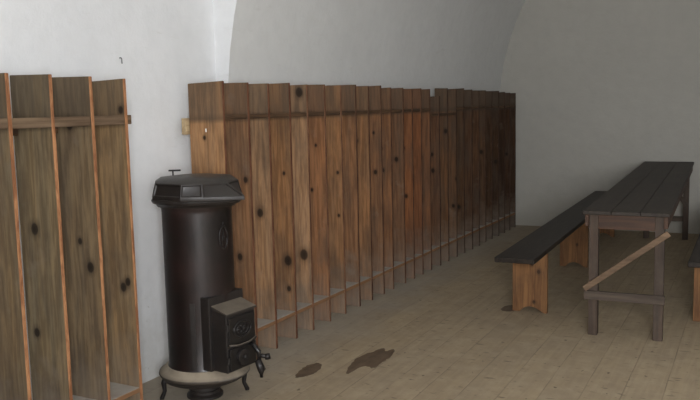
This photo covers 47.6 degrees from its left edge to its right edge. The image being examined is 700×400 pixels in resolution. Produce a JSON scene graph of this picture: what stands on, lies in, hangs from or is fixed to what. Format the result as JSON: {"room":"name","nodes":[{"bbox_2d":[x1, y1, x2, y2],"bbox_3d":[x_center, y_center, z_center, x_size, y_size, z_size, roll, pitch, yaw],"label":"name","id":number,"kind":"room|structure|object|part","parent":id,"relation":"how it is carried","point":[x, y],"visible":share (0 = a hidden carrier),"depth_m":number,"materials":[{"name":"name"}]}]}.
{"room":"barracks room","nodes":[
{"label":"barracks room","id":0,"kind":"room"},
{"bbox_2d":[0,0,215,399],"bbox_3d":[-1.883,0.085,2.858,0.120,2.150,4.490,2,8,28],"label":"wall","id":1,"kind":"structure","parent":0,"point":[164,47],"depth_m":4.21,"materials":[{"name":"white paint"}]},
{"bbox_2d":[213,0,237,82],"bbox_3d":[1.480,-1.365,3.454,5.180,4.740,0.012,2,8,28],"label":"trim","id":2,"kind":"structure","parent":1,"relation":"attached to","point":[224,11],"depth_m":4.68,"materials":[{"name":"white paint"}]},
{"bbox_2d":[230,0,525,95],"bbox_3d":[2.723,-2.023,5.775,5.260,2.630,5.368,2,8,28],"label":"ceiling","id":3,"kind":"structure","parent":0,"point":[405,44],"depth_m":6.28,"materials":[{"name":"white paint"}]},
{"bbox_2d":[142,225,699,399],"bbox_3d":[1.763,1.002,4.082,5.600,0.120,10.220,2,8,28],"label":"floor","id":4,"kind":"structure","parent":0,"point":[449,333],"depth_m":4.87,"materials":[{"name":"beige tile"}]},
{"bbox_2d":[0,73,142,399],"bbox_3d":[-1.381,0.295,3.242,0.241,1.622,1.243,2,8,28],"label":"wooden partition","id":5,"kind":"object","parent":4,"relation":"on","point":[72,154],"visible":1,"depth_m":3.47,"materials":[{"name":"brown wood"}]},
{"bbox_3d":[-1.488,-0.287,3.218,0.028,0.065,1.193,2,8,28],"label":"rail","id":6,"kind":"part","parent":5,"relation":"part of","materials":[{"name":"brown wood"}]},
{"bbox_3d":[-1.313,-0.303,3.141,0.049,0.042,1.223,2,8,28],"label":"rail","id":7,"kind":"part","parent":5,"relation":"part of","materials":[{"name":"brown wood"}]},
{"bbox_2d":[73,382,139,399],"bbox_3d":[-1.373,0.965,3.308,0.226,0.024,1.213,2,8,28],"label":"shelf","id":8,"kind":"object","parent":5,"relation":"attached to","point":[118,390],"depth_m":3.71,"materials":[{"name":"brown wood"}]},
{"bbox_2d":[151,169,270,399],"bbox_3d":[-0.732,0.429,3.974,0.454,1.157,0.541,-6,8,-33],"label":"stove","id":9,"kind":"object","parent":4,"relation":"on","point":[212,345],"visible":1,"depth_m":3.85,"materials":[{"name":"black metal"}]},
{"bbox_3d":[-0.936,0.947,4.017,0.056,0.126,0.037,-2,7,-2],"label":"leg","id":10,"kind":"part","parent":9,"relation":"part of","materials":[{"name":"black metal"}]},
{"bbox_3d":[-0.736,0.850,4.052,0.474,0.058,0.450,3,8,33],"label":"foot plate","id":11,"kind":"part","parent":9,"relation":"part of","materials":[{"name":"beige metal"}]},
{"bbox_3d":[-0.570,0.523,3.898,0.101,0.041,0.220,3,8,33],"label":"fire box lid","id":12,"kind":"part","parent":9,"relation":"part of","materials":[{"name":"metal"}]},
{"bbox_3d":[-0.530,0.628,3.885,0.008,0.137,0.188,3,8,33],"label":"fire door","id":13,"kind":"part","parent":9,"relation":"part of","materials":[{"name":"black metal"}]},
{"bbox_3d":[-0.526,0.765,3.900,0.010,0.112,0.188,3,8,33],"label":"ash door","id":14,"kind":"part","parent":9,"relation":"part of","materials":[{"name":"black metal"}]},
{"bbox_3d":[-0.552,0.927,4.118,0.056,0.126,0.037,-5,8,-28],"label":"leg","id":15,"kind":"part","parent":9,"relation":"part of","materials":[{"name":"black metal"}]},
{"bbox_2d":[181,81,431,358],"bbox_3d":[-0.095,-0.016,5.707,0.274,1.607,3.014,2,8,28],"label":"wooden partition","id":16,"kind":"object","parent":4,"relation":"on","point":[334,180],"visible":0.93,"depth_m":5.30,"materials":[{"name":"brown wood"}]},
{"bbox_3d":[-0.008,-0.617,5.605,0.049,0.024,2.976,2,8,28],"label":"rail","id":17,"kind":"part","parent":16,"relation":"part of","materials":[{"name":"brown wood"}]},
{"bbox_2d":[257,250,430,331],"bbox_3d":[-0.069,0.618,5.769,0.226,0.024,2.966,2,8,28],"label":"shelf","id":18,"kind":"object","parent":16,"relation":"attached to","point":[283,312],"depth_m":5.52,"materials":[{"name":"brown wood"}]},
{"bbox_2d":[295,363,321,377],"bbox_3d":[-0.228,0.947,4.418,0.109,0.001,0.269,2,8,28],"label":"stain","id":19,"kind":"object","parent":4,"relation":"on","point":[309,369],"depth_m":4.41,"materials":[{"name":"brown wood"}]},
{"bbox_2d":[346,348,394,373],"bbox_3d":[0.111,0.922,4.563,0.175,0.001,0.504,2,8,28],"label":"stain","id":20,"kind":"object","parent":4,"relation":"on","point":[373,359],"depth_m":4.58,"materials":[{"name":"brown wood"}]},
{"bbox_2d":[430,88,515,265],"bbox_3d":[1.228,-0.332,8.168,0.242,1.603,2.600,2,8,28],"label":"wooden partition","id":21,"kind":"object","parent":4,"relation":"on","point":[473,132],"visible":0.96,"depth_m":7.93,"materials":[{"name":"brown wood"}]},
{"bbox_3d":[0.830,-0.775,7.193,0.049,0.024,0.620,2,8,28],"label":"rail","id":22,"kind":"part","parent":21,"relation":"part of","materials":[{"name":"brown wood"}]},
{"bbox_2d":[432,212,514,251],"bbox_3d":[1.241,0.296,8.242,0.226,0.024,2.600,2,8,28],"label":"shelf","id":23,"kind":"object","parent":21,"relation":"attached to","point":[436,246],"depth_m":7.98,"materials":[{"name":"brown wood"}]},
{"bbox_3d":[1.438,-0.973,8.338,0.049,0.024,1.960,2,8,28],"label":"rail","id":24,"kind":"part","parent":21,"relation":"part of","materials":[{"name":"brown wood"}]},
{"bbox_2d":[501,305,513,310],"bbox_3d":[1.139,0.770,5.658,0.108,0.001,0.194,2,8,28],"label":"stain","id":25,"kind":"object","parent":4,"relation":"on","point":[508,307],"depth_m":5.65,"materials":[{"name":"brown wood"}]},
{"bbox_2d":[494,191,614,313],"bbox_3d":[1.966,0.365,7.010,0.262,0.455,4.150,2,7,26],"label":"wooden bench","id":26,"kind":"object","parent":4,"relation":"on","point":[528,256],"visible":0.77,"depth_m":5.65,"materials":[{"name":"brown wood"}]},
{"bbox_3d":[1.255,0.572,5.530,0.240,0.420,0.032,2,7,26],"label":"leg","id":27,"kind":"part","parent":26,"relation":"part of","materials":[{"name":"brown wood"}]},
{"bbox_3d":[1.961,0.155,6.985,0.261,0.034,4.150,2,7,26],"label":"seat","id":28,"kind":"part","parent":26,"relation":"part of","materials":[{"name":"brown wood"}]},
{"bbox_3d":[1.980,0.381,7.022,0.240,0.420,0.032,2,7,26],"label":"leg","id":29,"kind":"part","parent":26,"relation":"part of","materials":[{"name":"brown wood"}]},
{"bbox_3d":[2.723,0.184,8.549,0.240,0.420,0.032,2,7,26],"label":"leg","id":30,"kind":"part","parent":26,"relation":"part of","materials":[{"name":"brown wood"}]},
{"bbox_2d":[582,161,693,341],"bbox_3d":[2.557,0.220,6.708,0.506,0.786,4.251,2,7,25],"label":"trestle table","id":31,"kind":"object","parent":4,"relation":"on","point":[647,199],"visible":1,"depth_m":4.91,"materials":[{"name":"brown wood"}]},
{"bbox_3d":[1.520,0.462,4.950,0.055,0.762,0.065,2,7,25],"label":"leg","id":32,"kind":"part","parent":31,"relation":"part of","materials":[{"name":"brown wood"}]},
{"bbox_3d":[3.137,0.022,8.388,0.055,0.762,0.065,2,7,25],"label":"leg","id":33,"kind":"part","parent":31,"relation":"part of","materials":[{"name":"brown wood"}]},
{"bbox_3d":[1.864,0.473,4.789,0.055,0.762,0.065,2,7,25],"label":"leg","id":34,"kind":"part","parent":31,"relation":"part of","materials":[{"name":"brown wood"}]},
{"bbox_3d":[3.481,0.033,8.228,0.055,0.762,0.065,2,7,25],"label":"leg","id":35,"kind":"part","parent":31,"relation":"part of","materials":[{"name":"brown wood"}]},
{"bbox_2d":[688,234,699,321],"bbox_3d":[3.085,0.389,6.584,0.267,0.455,3.900,2,7,27],"label":"wooden bench","id":36,"kind":"object","parent":4,"relation":"on","point":[694,261],"visible":1,"depth_m":5.19,"materials":[{"name":"brown wood"}]},
{"bbox_3d":[3.080,0.180,6.560,0.266,0.034,3.900,2,7,27],"label":"seat","id":37,"kind":"part","parent":36,"relation":"part of","materials":[{"name":"brown wood"}]},
{"bbox_3d":[2.366,0.590,5.158,0.245,0.420,0.032,2,7,27],"label":"leg","id":38,"kind":"part","parent":36,"relation":"part of","materials":[{"name":"brown wood"}]},
{"bbox_2d":[500,0,699,233],"bbox_3d":[4.009,-1.790,8.266,5.500,4.450,0.150,2,8,28],"label":"wall","id":39,"kind":"structure","parent":0,"point":[604,89],"depth_m":8.91,"materials":[{"name":"white paint"}]}
]}

